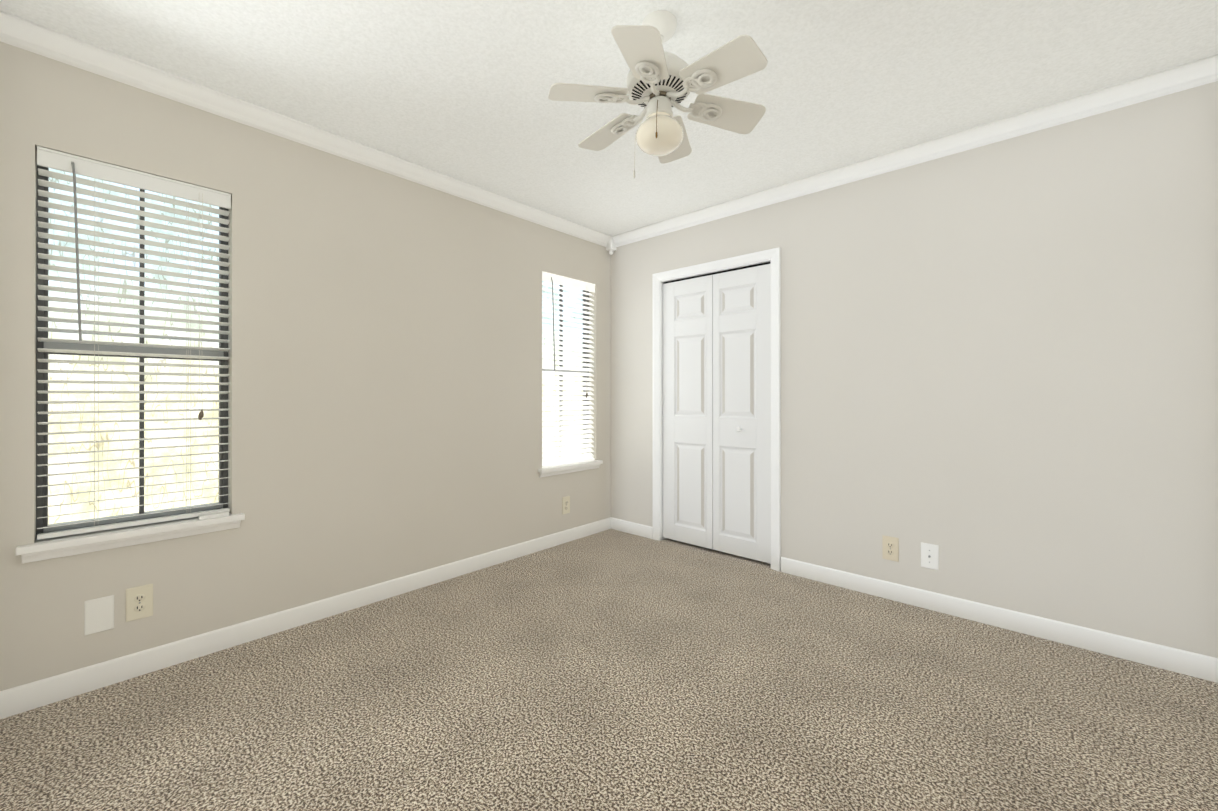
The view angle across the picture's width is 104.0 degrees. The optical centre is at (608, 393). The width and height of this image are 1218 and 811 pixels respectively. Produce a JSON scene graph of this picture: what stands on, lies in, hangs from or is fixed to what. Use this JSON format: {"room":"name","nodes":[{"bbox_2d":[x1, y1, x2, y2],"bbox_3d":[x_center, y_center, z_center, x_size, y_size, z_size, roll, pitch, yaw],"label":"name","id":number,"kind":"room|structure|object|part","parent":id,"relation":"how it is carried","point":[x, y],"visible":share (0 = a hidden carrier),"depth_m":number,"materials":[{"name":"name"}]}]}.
{"room":"empty bedroom","nodes":[
{"label":"empty bedroom","id":0,"kind":"room"},
{"bbox_2d":[0,41,610,690],"bbox_3d":[-1.138,-0.089,2.853,0.140,2.440,3.563,0,0,42],"label":"wall","id":1,"kind":"structure","parent":0,"point":[384,379],"depth_m":2.37,"materials":[{"name":"paint"}]},
{"bbox_2d":[84,595,113,635],"bbox_3d":[-1.962,0.852,1.833,0.006,0.130,0.078,0,0,42],"label":"wall plate","id":2,"kind":"object","parent":1,"relation":"attached to","point":[98,614],"visible":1,"depth_m":1.83,"materials":[{"name":"white plastic"}]},
{"bbox_2d":[15,513,244,563],"bbox_3d":[-1.901,0.572,1.942,0.132,0.065,0.646,0,0,42],"label":"window sill","id":3,"kind":"structure","parent":1,"relation":"attached to","point":[59,547],"depth_m":1.87,"materials":[{"name":"white wood"}]},
{"bbox_2d":[198,511,228,519],"bbox_3d":[-1.722,0.531,2.074,0.030,0.018,0.100,0,0,42],"label":"clip","id":4,"kind":"object","parent":3,"relation":"on","point":[213,515],"visible":1,"depth_m":2.06,"materials":[{"name":"white plastic"}]},
{"bbox_2d":[36,165,228,538],"bbox_3d":[-1.960,-0.167,1.997,0.061,1.466,0.566,0,0,42],"label":"window","id":5,"kind":"structure","parent":1,"relation":"in","point":[42,491],"depth_m":1.94,"materials":[{"name":"brown metal"}]},
{"bbox_2d":[37,146,230,539],"bbox_3d":[-1.906,-0.182,1.947,0.056,1.432,0.558,0,0,42],"label":"window blinds","id":6,"kind":"object","parent":5,"relation":"attached to","point":[60,161],"visible":0.98,"depth_m":1.91,"materials":[{"name":"white plastic"}]},
{"bbox_2d":[71,162,98,527],"bbox_3d":[-1.999,-0.173,1.822,0.037,1.394,0.086,0,0,0],"label":"cord","id":7,"kind":"object","parent":6,"relation":"hanging from","point":[72,163],"depth_m":1.79,"materials":[{"name":"white fabric"}]},
{"bbox_2d":[186,196,203,512],"bbox_3d":[-1.795,-0.173,2.050,0.079,1.394,0.034,0,0,0],"label":"cord","id":8,"kind":"object","parent":6,"relation":"hanging from","point":[201,415],"depth_m":2.06,"materials":[{"name":"white fabric"}]},
{"bbox_2d":[126,584,152,621],"bbox_3d":[-1.887,0.840,1.913,0.009,0.130,0.078,0,0,42],"label":"outlet","id":9,"kind":"object","parent":1,"relation":"attached to","point":[139,602],"visible":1,"depth_m":1.91,"materials":[{"name":"beige plastic"}]},
{"bbox_2d":[0,10,610,246],"bbox_3d":[-1.069,-1.269,2.784,0.058,0.080,3.150,0,0,42],"label":"crown molding","id":10,"kind":"structure","parent":1,"relation":"attached to","point":[46,42],"depth_m":2.15,"materials":[{"name":"white wood"}]},
{"bbox_2d":[0,517,611,718],"bbox_3d":[-1.071,1.085,2.810,0.014,0.092,3.253,0,0,42],"label":"baseboard","id":11,"kind":"structure","parent":1,"relation":"attached to","point":[34,695],"depth_m":2.16,"materials":[{"name":"white wood"}]},
{"bbox_2d":[542,281,588,456],"bbox_3d":[-0.374,-0.164,3.747,0.061,1.466,0.566,0,0,42],"label":"window","id":12,"kind":"structure","parent":1,"relation":"in","point":[561,305],"depth_m":3.81,"materials":[{"name":"white glass"}]},
{"bbox_2d":[542,271,594,467],"bbox_3d":[-0.320,-0.177,3.698,0.056,1.437,0.558,0,0,42],"label":"window blinds","id":13,"kind":"object","parent":12,"relation":"attached to","point":[570,458],"visible":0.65,"depth_m":3.69,"materials":[{"name":"white plastic"}]},
{"bbox_2d":[551,277,555,370],"bbox_3d":[-0.415,-0.523,3.538,0.033,0.690,0.012,0,0,-12],"label":"cord","id":14,"kind":"object","parent":13,"relation":"hanging from","point":[554,340],"depth_m":3.54,"materials":[{"name":"white fabric"}]},
{"bbox_2d":[555,371,555,458],"bbox_3d":[-0.398,-0.161,3.585,0.002,1.374,0.002,0,0,42],"label":"cord","id":15,"kind":"object","parent":13,"relation":"hanging from","point":[555,371],"depth_m":3.61,"materials":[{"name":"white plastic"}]},
{"bbox_2d":[562,496,569,514],"bbox_3d":[-0.326,0.851,3.636,0.009,0.130,0.078,0,0,42],"label":"outlet","id":16,"kind":"object","parent":1,"relation":"attached to","point":[566,505],"visible":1,"depth_m":3.63,"materials":[{"name":"beige plastic"}]},
{"bbox_2d":[538,460,602,477],"bbox_3d":[-0.315,0.575,3.692,0.132,0.065,0.646,0,0,42],"label":"window sill","id":17,"kind":"structure","parent":1,"relation":"attached to","point":[565,468],"depth_m":3.63,"materials":[{"name":"white wood"}]},
{"bbox_2d":[0,529,1217,810],"bbox_3d":[0.372,1.180,1.955,3.580,0.100,4.263,0,0,42],"label":"floor","id":18,"kind":"structure","parent":0,"point":[610,669],"depth_m":1.69,"materials":[{"name":"carpet"}]},
{"bbox_2d":[0,0,1217,235],"bbox_3d":[0.372,-1.360,1.959,3.580,0.100,4.263,0,0,42],"label":"ceiling","id":19,"kind":"structure","parent":0,"point":[456,88],"depth_m":1.92,"materials":[{"name":"white paint"}]},
{"bbox_2d":[606,236,616,254],"bbox_3d":[0.019,-1.236,3.978,0.066,0.142,0.066,0,0,42],"label":"block","id":20,"kind":"object","parent":19,"relation":"attached to","point":[610,247],"visible":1,"depth_m":3.93,"materials":[{"name":"white wood"}]},
{"bbox_2d":[548,10,767,177],"bbox_3d":[0.179,-1.046,1.686,0.781,0.530,0.745,0,0,42],"label":"ceiling fan","id":21,"kind":"object","parent":19,"relation":"hanging from","point":[661,83],"visible":1,"depth_m":1.63,"materials":[{"name":"white metal"}]},
{"bbox_3d":[0.179,-0.918,1.686,0.168,0.114,0.168,0,0,42],"label":"globe","id":22,"kind":"part","parent":21,"relation":"part of","materials":[{"name":"white glass"}]},
{"bbox_2d":[611,81,1217,657],"bbox_3d":[1.338,-0.089,2.919,3.440,2.440,0.140,0,0,42],"label":"wall","id":23,"kind":"structure","parent":0,"point":[999,373],"depth_m":2.29,"materials":[{"name":"paint"}]},
{"bbox_2d":[612,517,652,538],"bbox_3d":[0.188,1.087,3.856,0.416,0.092,0.014,0,0,42],"label":"baseboard","id":24,"kind":"structure","parent":23,"relation":"attached to","point":[642,530],"depth_m":3.84,"materials":[{"name":"white wood"}]},
{"bbox_2d":[663,275,712,548],"bbox_3d":[0.589,0.129,3.555,0.432,1.962,0.034,0,0,42],"label":"closet door leaf","id":25,"kind":"structure","parent":23,"relation":"in","point":[688,411],"depth_m":3.53,"materials":[{"name":"white wood"}]},
{"bbox_2d":[652,247,780,571],"bbox_3d":[0.765,0.099,3.426,1.007,2.066,0.158,0,0,42],"label":"trim","id":26,"kind":"structure","parent":23,"relation":"attached to","point":[772,257],"depth_m":3.19,"materials":[{"name":"white wood"}]},
{"bbox_2d":[663,262,769,283],"bbox_3d":[0.754,-0.857,3.415,0.871,0.019,0.030,0,0,42],"label":"door track","id":27,"kind":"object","parent":23,"relation":"attached to","point":[718,272],"depth_m":3.37,"materials":[{"name":"black"}]},
{"bbox_2d":[713,264,770,563],"bbox_3d":[0.912,0.129,3.264,0.432,1.962,0.034,0,0,42],"label":"closet door leaf","id":28,"kind":"structure","parent":23,"relation":"in","point":[742,401],"depth_m":3.25,"materials":[{"name":"white wood"}]},
{"bbox_2d":[882,535,898,561],"bbox_3d":[1.551,0.853,2.623,0.078,0.130,0.009,0,0,42],"label":"outlet","id":29,"kind":"object","parent":23,"relation":"attached to","point":[890,548],"visible":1,"depth_m":2.62,"materials":[{"name":"beige plastic"}]},
{"bbox_2d":[612,54,1217,246],"bbox_3d":[1.219,-1.269,2.894,3.300,0.080,0.058,0,0,42],"label":"crown molding","id":30,"kind":"structure","parent":23,"relation":"attached to","point":[1203,71],"depth_m":2.37,"materials":[{"name":"white wood"}]},
{"bbox_2d":[921,542,938,569],"bbox_3d":[1.683,0.854,2.499,0.078,0.130,0.016,0,0,42],"label":"outlet","id":31,"kind":"object","parent":23,"relation":"attached to","point":[930,556],"visible":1,"depth_m":2.50,"materials":[{"name":"white plastic"}]},
{"bbox_2d":[781,557,1217,682],"bbox_3d":[1.766,1.085,2.426,1.805,0.092,0.014,0,0,42],"label":"baseboard","id":32,"kind":"structure","parent":23,"relation":"attached to","point":[1193,664],"depth_m":2.24,"materials":[{"name":"white wood"}]},
{"label":"outside","id":33,"kind":"structure","parent":0,"visible":0},
{"bbox_2d":[48,168,582,523],"bbox_3d":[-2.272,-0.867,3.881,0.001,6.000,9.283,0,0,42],"label":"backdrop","id":34,"kind":"structure","parent":33,"point":[86,497],"depth_m":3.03,"materials":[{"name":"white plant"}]}
]}

